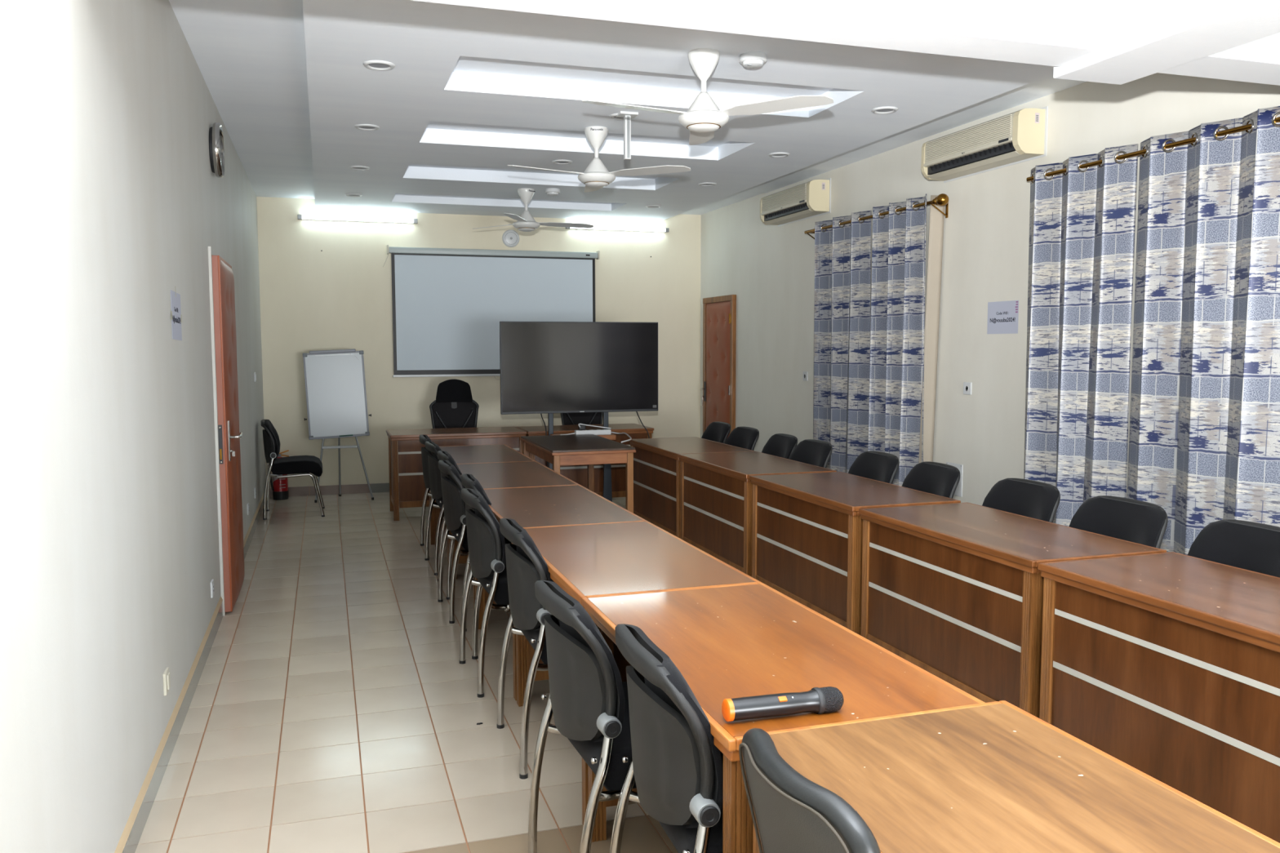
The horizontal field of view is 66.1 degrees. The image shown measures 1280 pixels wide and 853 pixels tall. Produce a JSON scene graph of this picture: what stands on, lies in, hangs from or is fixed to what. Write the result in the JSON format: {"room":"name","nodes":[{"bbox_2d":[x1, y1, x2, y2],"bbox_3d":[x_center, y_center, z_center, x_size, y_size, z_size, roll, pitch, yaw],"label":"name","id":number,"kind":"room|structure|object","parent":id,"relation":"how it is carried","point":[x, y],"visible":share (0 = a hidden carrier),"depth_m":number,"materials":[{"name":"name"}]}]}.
{"room":"conference room","nodes":[
{"label":"conference room","id":0,"kind":"room"},
{"bbox_2d":[0,0,266,852],"bbox_3d":[-1.866,-0.274,3.631,0.150,3.192,13.274,-2,5,-18],"label":"wall","id":1,"kind":"structure","parent":0,"point":[112,201],"depth_m":2.73,"materials":[{"name":"paint"}]},
{"bbox_2d":[163,667,170,695],"bbox_3d":[-1.744,0.940,3.629,0.016,0.082,0.082,-2,5,-18],"label":"wall socket","id":2,"kind":"object","parent":1,"relation":"attached to","point":[166,681],"visible":1,"depth_m":3.61,"materials":[{"name":"beige plastic"}]},
{"bbox_2d":[170,288,182,340],"bbox_3d":[-1.958,-0.478,4.155,0.002,0.228,0.317,-2,5,-18],"label":"paper notice","id":3,"kind":"object","parent":1,"relation":"attached to","point":[176,317],"visible":1,"depth_m":4.15,"materials":[{"name":"grey paper"}]},
{"bbox_2d":[122,498,263,852],"bbox_3d":[-1.764,1.174,3.702,0.010,0.092,13.124,-2,5,-18],"label":"baseboard","id":4,"kind":"structure","parent":1,"relation":"attached to","point":[131,844],"depth_m":3.71,"materials":[{"name":"grey tile"}]},
{"bbox_2d":[209,579,214,598],"bbox_3d":[-2.223,0.843,5.116,0.012,0.082,0.082,-2,5,-18],"label":"wall socket","id":5,"kind":"object","parent":1,"relation":"attached to","point":[212,593],"visible":1,"depth_m":5.08,"materials":[{"name":"white plastic"}]},
{"bbox_2d":[208,122,224,177],"bbox_3d":[-2.460,-1.606,5.716,0.058,0.310,0.310,-2,5,-18],"label":"wall clock","id":6,"kind":"object","parent":1,"relation":"attached to","point":[216,148],"visible":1,"depth_m":5.62,"materials":[{"name":"silver plastic"}]},
{"bbox_2d":[208,246,244,616],"bbox_3d":[-2.431,0.007,5.893,0.131,2.065,0.850,-2,5,-18],"label":"door","id":7,"kind":"structure","parent":1,"relation":"in","point":[221,279],"depth_m":5.56,"materials":[{"name":"brown wood"}]},
{"bbox_2d":[134,491,678,852],"bbox_3d":[0.464,1.207,4.420,4.689,0.100,13.124,-2,5,-18],"label":"floor","id":8,"kind":"structure","parent":0,"point":[334,708],"depth_m":3.94,"materials":[{"name":"tile"}]},
{"bbox_2d":[269,449,288,500],"bbox_3d":[-3.587,0.481,9.807,0.156,0.490,0.147,1,5,13],"label":"fire extinguisher","id":9,"kind":"object","parent":8,"relation":"on","point":[279,486],"visible":0.52,"depth_m":9.77,"materials":[{"name":"red metal"}]},
{"bbox_2d":[260,419,324,519],"bbox_3d":[-3.145,0.365,8.921,0.522,0.863,0.510,-2,5,-18],"label":"chair","id":10,"kind":"object","parent":8,"relation":"on","point":[303,465],"visible":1,"depth_m":8.72,"materials":[{"name":"black fabric"}]},
{"bbox_2d":[263,419,279,461],"bbox_3d":[-3.313,0.124,8.848,0.128,0.356,0.460,-2,5,-18],"label":"cushion","id":11,"kind":"object","parent":10,"relation":"on","point":[271,438],"depth_m":8.69,"materials":[{"name":"black fabric"}]},
{"bbox_2d":[302,348,373,502],"bbox_3d":[-2.998,-0.022,9.776,0.635,1.494,0.390,-2,5,-18],"label":"flip chart","id":12,"kind":"object","parent":8,"relation":"on","point":[335,380],"visible":1,"depth_m":9.65,"materials":[{"name":"grey"}]},
{"bbox_2d":[317,435,361,439],"bbox_3d":[-2.946,0.105,9.653,0.410,0.030,0.026,-2,5,-18],"label":"tray","id":13,"kind":"object","parent":12,"relation":"on","point":[319,437],"depth_m":9.64,"materials":[{"name":"silver metal"}]},
{"bbox_2d":[419,434,437,558],"bbox_3d":[-1.366,0.491,7.323,0.522,0.863,0.510,-2,5,-17],"label":"chair","id":14,"kind":"object","parent":8,"relation":"on","point":[423,438],"visible":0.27,"depth_m":7.19,"materials":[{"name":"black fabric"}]},
{"bbox_2d":[423,435,431,452],"bbox_3d":[-1.536,0.250,7.253,0.128,0.356,0.460,-2,5,-17],"label":"cushion","id":15,"kind":"object","parent":14,"relation":"on","point":[426,438],"depth_m":7.10,"materials":[{"name":"black fabric"}]},
{"bbox_2d":[424,441,444,575],"bbox_3d":[-1.209,0.532,6.818,0.522,0.863,0.510,-2,5,-19],"label":"chair","id":16,"kind":"object","parent":8,"relation":"on","point":[434,473],"visible":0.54,"depth_m":6.63,"materials":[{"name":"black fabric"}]},
{"bbox_2d":[429,441,441,460],"bbox_3d":[-1.376,0.292,6.739,0.128,0.356,0.460,-2,5,-19],"label":"cushion","id":17,"kind":"object","parent":16,"relation":"on","point":[433,447],"depth_m":6.58,"materials":[{"name":"black fabric"}]},
{"bbox_2d":[437,450,462,599],"bbox_3d":[-0.996,0.583,6.185,0.522,0.863,0.510,-2,5,-18],"label":"chair","id":18,"kind":"object","parent":8,"relation":"on","point":[442,455],"visible":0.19,"depth_m":5.91,"materials":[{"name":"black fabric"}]},
{"bbox_2d":[441,450,462,474],"bbox_3d":[-1.164,0.342,6.112,0.128,0.356,0.460,-2,5,-18],"label":"cushion","id":19,"kind":"object","parent":18,"relation":"on","point":[445,455],"depth_m":5.92,"materials":[{"name":"black fabric"}]},
{"bbox_2d":[437,460,468,623],"bbox_3d":[-0.884,0.625,5.676,0.522,0.863,0.510,-2,5,-19],"label":"chair","id":20,"kind":"object","parent":8,"relation":"on","point":[454,507],"visible":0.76,"depth_m":5.45,"materials":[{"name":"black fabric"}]},
{"bbox_2d":[443,460,465,529],"bbox_3d":[-1.052,0.384,5.599,0.128,0.356,0.460,-2,5,-19],"label":"cushion","id":21,"kind":"object","parent":20,"relation":"on","point":[454,507],"depth_m":5.45,"materials":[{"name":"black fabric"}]},
{"bbox_2d":[429,378,479,428],"bbox_3d":[-1.821,0.135,9.691,0.670,1.189,0.613,-1,5,-12],"label":"office chair","id":22,"kind":"object","parent":8,"relation":"on","point":[454,406],"visible":0.56,"depth_m":9.81,"materials":[{"name":"black fabric"}]},
{"bbox_2d":[386,426,526,520],"bbox_3d":[-1.680,0.412,8.996,1.197,0.750,0.605,-2,5,-18],"label":"desk","id":23,"kind":"object","parent":8,"relation":"on","point":[406,470],"visible":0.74,"depth_m":8.63,"materials":[{"name":"brown wood"}]},
{"bbox_2d":[429,444,535,559],"bbox_3d":[-1.164,0.567,7.088,0.605,0.750,1.197,-2,5,-18],"label":"desk","id":24,"kind":"object","parent":8,"relation":"on","point":[474,454],"visible":0.23,"depth_m":7.11,"materials":[{"name":"brown wood"}]},
{"bbox_2d":[459,488,510,697],"bbox_3d":[-0.545,0.717,4.539,0.522,0.863,0.510,-2,5,-19],"label":"chair","id":25,"kind":"object","parent":8,"relation":"on","point":[486,541],"visible":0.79,"depth_m":4.30,"materials":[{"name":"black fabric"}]},
{"bbox_2d":[466,488,506,577],"bbox_3d":[-0.712,0.476,4.460,0.128,0.356,0.460,-2,5,-19],"label":"cushion","id":26,"kind":"object","parent":25,"relation":"on","point":[486,541],"depth_m":4.31,"materials":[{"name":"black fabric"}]},
{"bbox_2d":[461,473,511,659],"bbox_3d":[-0.642,0.675,5.053,0.522,0.863,0.510,-2,5,-17],"label":"chair","id":27,"kind":"object","parent":8,"relation":"on","point":[468,481],"visible":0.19,"depth_m":4.78,"materials":[{"name":"black fabric"}]},
{"bbox_2d":[466,473,491,505],"bbox_3d":[-0.811,0.434,4.982,0.128,0.356,0.460,-2,5,-17],"label":"cushion","id":28,"kind":"object","parent":27,"relation":"on","point":[472,482],"depth_m":4.78,"materials":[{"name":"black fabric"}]},
{"bbox_2d":[448,461,579,610],"bbox_3d":[-0.801,0.658,5.959,0.605,0.750,1.197,-2,5,-18],"label":"desk","id":29,"kind":"object","parent":8,"relation":"on","point":[521,473],"visible":0.16,"depth_m":5.89,"materials":[{"name":"brown wood"}]},
{"bbox_2d":[497,518,553,779],"bbox_3d":[-0.254,0.782,3.732,0.522,0.863,0.510,-2,5,-18],"label":"chair","id":30,"kind":"object","parent":8,"relation":"on","point":[526,566],"visible":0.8,"depth_m":3.51,"materials":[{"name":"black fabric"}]},
{"bbox_2d":[505,518,553,630],"bbox_3d":[-0.422,0.541,3.658,0.128,0.356,0.460,-2,5,-18],"label":"cushion","id":31,"kind":"object","parent":30,"relation":"on","point":[526,566],"depth_m":3.52,"materials":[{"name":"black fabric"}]},
{"bbox_2d":[475,484,646,701],"bbox_3d":[-0.436,0.750,4.825,0.605,0.750,1.197,-2,5,-18],"label":"desk","id":32,"kind":"object","parent":8,"relation":"on","point":[568,504],"visible":0.24,"depth_m":4.71,"materials":[{"name":"brown wood"}]},
{"bbox_2d":[520,434,635,513],"bbox_3d":[-0.523,0.496,7.920,0.644,0.752,1.232,-2,5,-18],"label":"side table","id":33,"kind":"object","parent":8,"relation":"on","point":[589,450],"visible":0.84,"depth_m":7.43,"materials":[{"name":"brown wood"}]},
{"bbox_2d":[547,412,616,502],"bbox_3d":[-0.518,0.077,8.771,0.600,1.450,0.395,-2,5,-18],"label":"stand","id":34,"kind":"object","parent":8,"relation":"on","point":[607,493],"visible":0.2,"depth_m":8.93,"materials":[{"name":"grey metal"}]},
{"bbox_2d":[499,321,657,414],"bbox_3d":[-0.531,-0.528,8.767,1.442,0.806,0.082,-2,5,-18],"label":"television","id":35,"kind":"object","parent":34,"relation":"attached to","point":[546,367],"visible":1,"depth_m":8.72,"materials":[{"name":"grey plastic"}]},
{"bbox_2d":[550,433,616,439],"bbox_3d":[-0.507,0.093,8.729,0.535,0.045,0.266,-2,5,-18],"label":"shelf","id":36,"kind":"object","parent":34,"relation":"attached to","point":[611,437],"depth_m":8.67,"materials":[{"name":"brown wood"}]},
{"bbox_2d":[560,423,631,443],"bbox_3d":[-0.234,0.050,8.313,0.489,0.106,0.964,-4,6,-36],"label":"power strip","id":37,"kind":"object","parent":34,"relation":"on","point":[581,427],"visible":0.94,"depth_m":8.64,"materials":[{"name":"white plastic"}]},
{"bbox_2d":[560,412,603,425],"bbox_3d":[-0.561,0.099,10.093,0.670,1.189,0.613,-2,5,-19],"label":"office chair","id":38,"kind":"object","parent":8,"relation":"on","point":[586,418],"visible":0.09,"depth_m":10.23,"materials":[{"name":"black plastic"}]},
{"bbox_2d":[528,580,636,852],"bbox_3d":[-0.010,0.862,2.742,0.522,0.863,0.510,-2,5,-21],"label":"chair","id":39,"kind":"object","parent":8,"relation":"on","point":[588,701],"visible":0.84,"depth_m":2.52,"materials":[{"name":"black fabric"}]},
{"bbox_2d":[542,580,625,742],"bbox_3d":[-0.175,0.622,2.660,0.128,0.356,0.460,-2,5,-21],"label":"cushion","id":40,"kind":"object","parent":39,"relation":"on","point":[587,694],"depth_m":2.52,"materials":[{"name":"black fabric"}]},
{"bbox_2d":[516,423,653,497],"bbox_3d":[-0.529,0.382,9.342,1.197,0.750,0.605,-2,5,-18],"label":"desk","id":41,"kind":"object","parent":8,"relation":"on","point":[577,473],"visible":0.34,"depth_m":9.14,"materials":[{"name":"brown wood"}]},
{"bbox_2d":[515,520,761,826],"bbox_3d":[-0.073,0.841,3.694,0.605,0.750,1.197,-2,5,-18],"label":"desk","id":42,"kind":"object","parent":8,"relation":"on","point":[613,558],"visible":0.23,"depth_m":3.52,"materials":[{"name":"brown wood"}]},
{"bbox_2d":[609,623,723,852],"bbox_3d":[0.222,0.899,2.283,0.522,0.863,0.510,-1,5,-16],"label":"chair","id":43,"kind":"object","parent":8,"relation":"on","point":[676,766],"visible":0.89,"depth_m":2.08,"materials":[{"name":"black fabric"}]},
{"bbox_2d":[628,436,755,537],"bbox_3d":[0.373,0.515,7.683,0.605,0.750,1.197,-2,5,-18],"label":"desk","id":44,"kind":"object","parent":8,"relation":"on","point":[656,462],"visible":0.53,"depth_m":7.52,"materials":[{"name":"brown wood"}]},
{"bbox_2d":[701,421,730,444],"bbox_3d":[0.480,0.401,8.383,0.522,0.863,0.510,-2,5,-18],"label":"chair","id":45,"kind":"object","parent":8,"relation":"on","point":[718,432],"visible":0.23,"depth_m":8.41,"materials":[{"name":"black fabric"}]},
{"bbox_2d":[724,426,759,450],"bbox_3d":[0.651,0.444,7.852,0.522,0.863,0.510,-2,5,-20],"label":"chair","id":46,"kind":"object","parent":8,"relation":"on","point":[746,437],"visible":0.18,"depth_m":7.89,"materials":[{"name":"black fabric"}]},
{"bbox_2d":[677,451,836,577],"bbox_3d":[0.739,0.607,6.546,0.605,0.750,1.197,-2,5,-18],"label":"desk","id":47,"kind":"object","parent":8,"relation":"on","point":[716,489],"visible":0.59,"depth_m":6.37,"materials":[{"name":"brown wood"}]},
{"bbox_2d":[761,433,797,459],"bbox_3d":[0.856,0.495,7.215,0.522,0.863,0.510,-1,5,-16],"label":"chair","id":48,"kind":"object","parent":8,"relation":"on","point":[780,445],"visible":0.27,"depth_m":7.25,"materials":[{"name":"black fabric"}]},
{"bbox_2d":[581,582,984,852],"bbox_3d":[0.285,0.931,2.579,0.605,0.750,1.153,-2,5,-18],"label":"desk","id":49,"kind":"object","parent":8,"relation":"on","point":[738,641],"visible":0.48,"depth_m":2.41,"materials":[{"name":"orange wood"}]},
{"bbox_2d":[721,686,844,721],"bbox_3d":[0.298,0.575,2.035,0.262,0.055,0.055,-1,5,-16],"label":"microphone","id":50,"kind":"object","parent":49,"relation":"on","point":[817,700],"visible":1,"depth_m":2.02,"materials":[{"name":"black metal"}]},
{"bbox_2d":[820,686,844,713],"bbox_3d":[0.399,0.573,2.064,0.053,0.052,0.052,-1,5,-16],"label":"grille","id":51,"kind":"object","parent":50,"relation":"attached to","point":[832,700],"depth_m":2.04,"materials":[{"name":"black metal"}]},
{"bbox_2d":[738,728,880,852],"bbox_3d":[0.433,0.944,1.596,0.511,0.886,0.465,-2,5,-18],"label":"chair","id":52,"kind":"object","parent":8,"relation":"on","point":[793,813],"visible":1,"depth_m":1.45,"materials":[{"name":"grey plastic"}]},
{"bbox_2d":[789,439,832,467],"bbox_3d":[1.008,0.534,6.741,0.522,0.863,0.510,-2,5,-19],"label":"chair","id":53,"kind":"object","parent":8,"relation":"on","point":[811,451],"visible":0.19,"depth_m":6.77,"materials":[{"name":"black fabric"}]},
{"bbox_2d":[749,471,960,635],"bbox_3d":[1.117,0.702,5.369,0.605,0.750,1.197,-2,5,-18],"label":"desk","id":54,"kind":"object","parent":8,"relation":"on","point":[807,528],"visible":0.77,"depth_m":5.17,"materials":[{"name":"brown wood"}]},
{"bbox_2d":[848,450,899,484],"bbox_3d":[1.255,0.596,5.972,0.522,0.863,0.510,-2,5,-18],"label":"chair","id":55,"kind":"object","parent":8,"relation":"on","point":[880,466],"visible":0.21,"depth_m":6.00,"materials":[{"name":"black fabric"}]},
{"bbox_2d":[902,461,959,498],"bbox_3d":[1.435,0.641,5.411,0.522,0.863,0.510,-1,5,-15],"label":"chair","id":56,"kind":"object","parent":8,"relation":"on","point":[941,479],"visible":0.21,"depth_m":5.43,"materials":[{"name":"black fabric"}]},
{"bbox_2d":[858,502,1166,718],"bbox_3d":[1.499,0.798,4.181,0.605,0.750,1.197,-2,5,-18],"label":"desk","id":57,"kind":"object","parent":8,"relation":"on","point":[954,591],"visible":0.69,"depth_m":3.98,"materials":[{"name":"brown wood"}]},
{"bbox_2d":[752,700,1279,852],"bbox_3d":[0.673,1.011,1.470,0.605,0.750,1.197,-2,5,-18],"label":"desk","id":58,"kind":"object","parent":8,"relation":"on","point":[990,777],"visible":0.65,"depth_m":1.67,"materials":[{"name":"beige wood"}]},
{"bbox_2d":[982,478,1060,523],"bbox_3d":[1.664,0.699,4.700,0.522,0.863,0.510,-2,5,-19],"label":"chair","id":59,"kind":"object","parent":8,"relation":"on","point":[1032,499],"visible":0.2,"depth_m":4.72,"materials":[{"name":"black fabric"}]},
{"bbox_2d":[1069,495,1168,548],"bbox_3d":[1.850,0.745,4.121,0.522,0.863,0.510,-2,5,-19],"label":"chair","id":60,"kind":"object","parent":8,"relation":"on","point":[1139,522],"visible":0.18,"depth_m":4.14,"materials":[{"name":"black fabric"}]},
{"bbox_2d":[1037,551,1279,843],"bbox_3d":[1.872,0.892,3.019,0.605,0.750,1.197,-2,5,-18],"label":"desk","id":61,"kind":"object","parent":8,"relation":"on","point":[1166,665],"visible":0.85,"depth_m":3.00,"materials":[{"name":"brown wood"}]},
{"bbox_2d":[1187,519,1279,577],"bbox_3d":[2.039,0.793,3.532,0.522,0.863,0.510,-2,5,-18],"label":"chair","id":62,"kind":"object","parent":8,"relation":"on","point":[1252,546],"visible":0.21,"depth_m":3.61,"materials":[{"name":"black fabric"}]},
{"bbox_2d":[256,196,701,496],"bbox_3d":[-1.564,-0.843,10.595,4.689,3.192,0.150,-2,5,-18],"label":"wall","id":63,"kind":"structure","parent":0,"point":[339,296],"depth_m":10.20,"materials":[{"name":"paint"}]},
{"bbox_2d":[269,483,399,497],"bbox_3d":[-1.531,0.607,10.636,4.679,0.095,0.013,-2,5,-18],"label":"baseboard","id":64,"kind":"structure","parent":63,"relation":"attached to","point":[375,487],"depth_m":10.12,"materials":[{"name":"tile"}]},
{"bbox_2d":[297,214,417,223],"bbox_3d":[-2.852,-2.102,9.969,1.168,0.044,0.058,-2,5,-18],"label":"tube light","id":65,"kind":"object","parent":63,"relation":"attached to","point":[300,216],"visible":1,"depth_m":9.95,"materials":[{"name":"white plastic"}]},
{"bbox_2d":[382,244,599,379],"bbox_3d":[-1.538,-1.192,10.447,2.288,1.389,0.088,-2,5,-18],"label":"projection screen","id":66,"kind":"object","parent":63,"relation":"attached to","point":[450,304],"visible":0.84,"depth_m":10.36,"materials":[{"name":"grey fabric"}]},
{"bbox_2d":[502,229,519,247],"bbox_3d":[-1.373,-2.003,10.470,0.186,0.186,0.024,-2,5,-18],"label":"wall speaker","id":67,"kind":"object","parent":63,"relation":"attached to","point":[510,237],"visible":1,"depth_m":10.46,"materials":[{"name":"white plastic"}]},
{"bbox_2d":[565,226,669,232],"bbox_3d":[-0.242,-2.175,10.802,1.171,0.044,0.058,-2,5,-18],"label":"tube light","id":68,"kind":"object","parent":63,"relation":"attached to","point":[596,228],"visible":0.77,"depth_m":10.81,"materials":[{"name":"white plastic"}]},
{"bbox_2d":[168,0,1085,222],"bbox_3d":[0.458,-1.826,4.173,4.689,0.198,13.124,-2,5,-18],"label":"ceiling","id":69,"kind":"structure","parent":0,"point":[470,93],"depth_m":5.71,"materials":[{"name":"paint"}]},
{"bbox_2d":[349,165,369,170],"bbox_3d":[-2.165,-1.994,7.592,0.154,0.010,0.154,-2,5,-18],"label":"recessed light","id":70,"kind":"object","parent":69,"relation":"in","point":[353,167],"visible":1,"depth_m":7.59,"materials":[{"name":"grey"}]},
{"bbox_2d":[354,124,379,130],"bbox_3d":[-1.716,-1.881,6.186,0.154,0.010,0.154,-2,5,-18],"label":"recessed light","id":71,"kind":"object","parent":69,"relation":"in","point":[361,126],"visible":1,"depth_m":6.18,"materials":[{"name":"grey"}]},
{"bbox_2d":[363,60,395,70],"bbox_3d":[-1.279,-1.771,4.827,0.154,0.010,0.154,-2,5,-18],"label":"recessed light","id":72,"kind":"object","parent":69,"relation":"in","point":[372,64],"visible":1,"depth_m":4.82,"materials":[{"name":"white plastic"}]},
{"bbox_2d":[368,63,389,67],"bbox_3d":[-1.279,-1.775,4.827,0.104,0.002,0.104,-2,5,-18],"label":"diffuser","id":73,"kind":"object","parent":72,"relation":"attached to","point":[371,65],"depth_m":4.84,"materials":[{"name":"grey"}]},
{"bbox_2d":[475,187,594,231],"bbox_3d":[-0.872,-1.913,8.733,1.001,0.364,1.123,-2,5,-23],"label":"ceiling fan","id":74,"kind":"object","parent":69,"relation":"hanging from","point":[526,222],"visible":1,"depth_m":8.65,"materials":[{"name":"grey"}]},
{"bbox_2d":[545,187,559,195],"bbox_3d":[-0.769,-2.064,8.667,0.130,0.052,0.130,-2,5,-18],"label":"smoke detector","id":75,"kind":"object","parent":69,"relation":"attached to","point":[552,192],"visible":1,"depth_m":8.63,"materials":[{"name":"white plastic"}]},
{"bbox_2d":[551,159,572,164],"bbox_3d":[-0.581,-1.979,7.365,0.154,0.010,0.154,-2,5,-18],"label":"recessed light","id":76,"kind":"object","parent":69,"relation":"in","point":[560,161],"visible":1,"depth_m":7.35,"materials":[{"name":"grey"}]},
{"bbox_2d":[506,125,690,192],"bbox_3d":[-0.279,-1.725,6.412,1.123,0.364,1.001,-1,5,-5],"label":"ceiling fan","id":77,"kind":"object","parent":69,"relation":"hanging from","point":[596,175],"visible":1,"depth_m":6.20,"materials":[{"name":"grey"}]},
{"bbox_2d":[616,111,638,159],"bbox_3d":[-0.076,-1.728,5.862,0.110,0.268,0.100,-2,5,-18],"label":"mount","id":78,"kind":"object","parent":69,"relation":"attached to","point":[627,116],"depth_m":5.84,"materials":[{"name":"white plastic"}]},
{"bbox_2d":[582,48,833,145],"bbox_3d":[0.317,-1.594,4.795,1.123,0.364,1.001,0,5,2],"label":"ceiling fan","id":79,"kind":"object","parent":69,"relation":"hanging from","point":[704,117],"visible":1,"depth_m":4.58,"materials":[{"name":"grey metal"}]},
{"bbox_2d":[739,51,766,68],"bbox_3d":[0.539,-1.742,4.689,0.130,0.052,0.130,-2,5,-18],"label":"smoke detector","id":80,"kind":"object","parent":69,"relation":"attached to","point":[752,60],"visible":1,"depth_m":4.65,"materials":[{"name":"white plastic"}]},
{"bbox_2d":[411,0,1106,66],"bbox_3d":[0.054,-1.499,2.991,3.184,0.475,0.215,-2,5,-18],"label":"trim","id":81,"kind":"structure","parent":69,"relation":"attached to","point":[1051,33],"depth_m":3.19,"materials":[{"name":"paint"}]},
{"bbox_2d":[768,151,790,157],"bbox_3d":[1.006,-1.962,7.107,0.154,0.010,0.154,-2,5,-18],"label":"recessed light","id":82,"kind":"object","parent":69,"relation":"in","point":[780,154],"visible":1,"depth_m":7.11,"materials":[{"name":"grey"}]},
{"bbox_2d":[871,106,898,114],"bbox_3d":[1.436,-1.854,5.769,0.154,0.010,0.154,-2,5,-18],"label":"recessed light","id":83,"kind":"object","parent":69,"relation":"in","point":[886,109],"visible":1,"depth_m":5.76,"materials":[{"name":"grey"}]},
{"bbox_2d":[1053,0,1279,84],"bbox_3d":[2.541,-1.324,0.965,0.313,0.505,5.685,-2,5,-18],"label":"trim","id":84,"kind":"structure","parent":69,"relation":"attached to","point":[1143,38],"depth_m":3.23,"materials":[{"name":"paint"}]},
{"bbox_2d":[700,72,1279,506],"bbox_3d":[2.742,-0.404,5.101,0.150,3.192,13.274,-2,5,-18],"label":"wall","id":85,"kind":"structure","parent":0,"point":[770,268],"depth_m":6.62,"materials":[{"name":"paint"}]},
{"bbox_2d":[699,294,736,439],"bbox_3d":[0.820,-0.381,10.683,0.118,2.047,0.836,-2,5,-18],"label":"door","id":86,"kind":"structure","parent":85,"relation":"in","point":[719,313],"depth_m":10.57,"materials":[{"name":"brown wood"}]},
{"bbox_2d":[760,177,831,226],"bbox_3d":[1.357,-1.982,8.727,0.200,0.288,1.010,-2,5,-18],"label":"air conditioner","id":87,"kind":"object","parent":85,"relation":"attached to","point":[812,198],"visible":1,"depth_m":8.51,"materials":[{"name":"beige plastic"}]},
{"bbox_2d":[764,204,808,221],"bbox_3d":[1.322,-1.903,8.733,0.064,0.048,0.895,-2,5,-18],"label":"outlet","id":88,"kind":"object","parent":87,"relation":"attached to","point":[786,212],"depth_m":8.71,"materials":[{"name":"grey plastic"}]},
{"bbox_2d":[804,193,948,239],"bbox_3d":[1.773,-1.564,7.516,0.171,0.141,2.013,-2,5,-18],"label":"curtain rod","id":89,"kind":"object","parent":85,"relation":"attached to","point":[942,199],"visible":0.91,"depth_m":6.80,"materials":[{"name":"gold metal"}]},
{"bbox_2d":[813,210,871,473],"bbox_3d":[1.609,-0.474,8.003,0.103,2.425,0.955,-2,5,-18],"label":"curtain","id":90,"kind":"object","parent":89,"relation":"hanging from","point":[842,253],"visible":0.76,"depth_m":7.91,"materials":[{"name":"blue fabric"}]},
{"bbox_2d":[867,193,927,486],"bbox_3d":[1.866,-0.408,7.176,0.133,2.425,0.831,-2,5,-18],"label":"curtain","id":91,"kind":"object","parent":89,"relation":"hanging from","point":[898,282],"visible":0.73,"depth_m":7.13,"materials":[{"name":"blue fabric"}]},
{"bbox_2d":[918,195,944,463],"bbox_3d":[2.029,-0.382,6.886,0.100,2.420,0.123,-2,5,-18],"label":"lining","id":92,"kind":"object","parent":89,"relation":"hanging from","point":[935,225],"visible":0.66,"depth_m":6.85,"materials":[{"name":"beige fabric"}]},
{"bbox_2d":[946,462,963,497],"bbox_3d":[2.154,0.362,6.747,0.010,0.220,0.180,-2,5,-18],"label":"blank plate","id":93,"kind":"object","parent":85,"relation":"attached to","point":[958,492],"visible":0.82,"depth_m":6.68,"materials":[{"name":"white plastic"}]},
{"bbox_2d":[963,382,972,395],"bbox_3d":[2.190,-0.255,6.578,0.012,0.082,0.082,-2,5,-18],"label":"wall socket","id":94,"kind":"object","parent":85,"relation":"attached to","point":[967,386],"visible":1,"depth_m":6.57,"materials":[{"name":"white plastic"}]},
{"bbox_2d":[920,106,1048,182],"bbox_3d":[2.153,-1.779,6.249,0.200,0.288,1.010,-2,5,-18],"label":"air conditioner","id":95,"kind":"object","parent":85,"relation":"attached to","point":[1019,136],"visible":1,"depth_m":6.07,"materials":[{"name":"plastic"}]},
{"bbox_2d":[927,142,1016,174],"bbox_3d":[2.119,-1.699,6.256,0.064,0.048,0.895,-2,5,-18],"label":"outlet","id":96,"kind":"object","parent":95,"relation":"attached to","point":[1004,150],"depth_m":6.21,"materials":[{"name":"grey plastic"}]},
{"bbox_2d":[986,300,1018,333],"bbox_3d":[2.295,-0.690,6.225,0.002,0.205,0.297,-2,5,-18],"label":"paper notice","id":97,"kind":"object","parent":85,"relation":"attached to","point":[1002,316],"visible":1,"depth_m":6.22,"materials":[{"name":"grey paper"}]},
{"bbox_2d":[1026,116,1279,181],"bbox_3d":[2.705,-1.320,4.663,0.142,0.115,2.405,-2,5,-18],"label":"curtain rod","id":98,"kind":"object","parent":85,"relation":"attached to","point":[1247,126],"visible":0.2,"depth_m":4.82,"materials":[{"name":"gold metal"}]},
{"bbox_2d":[1023,143,1137,526],"bbox_3d":[2.403,-0.273,5.508,0.132,2.425,0.817,-2,5,-18],"label":"curtain","id":99,"kind":"object","parent":98,"relation":"hanging from","point":[1082,220],"visible":0.78,"depth_m":5.41,"materials":[{"name":"blue fabric"}]},
{"bbox_2d":[1127,106,1279,555],"bbox_3d":[2.772,-0.181,4.375,0.115,2.425,1.578,-2,5,-17],"label":"curtain","id":100,"kind":"object","parent":98,"relation":"hanging from","point":[1204,437],"visible":0.74,"depth_m":4.62,"materials":[{"name":"blue fabric"}]},
{"bbox_2d":[1158,32,1279,85],"bbox_3d":[2.474,-1.543,3.631,1.192,0.502,0.220,-2,5,-18],"label":"trim","id":101,"kind":"structure","parent":85,"relation":"attached to","point":[1257,61],"depth_m":3.48,"materials":[{"name":"paint"}]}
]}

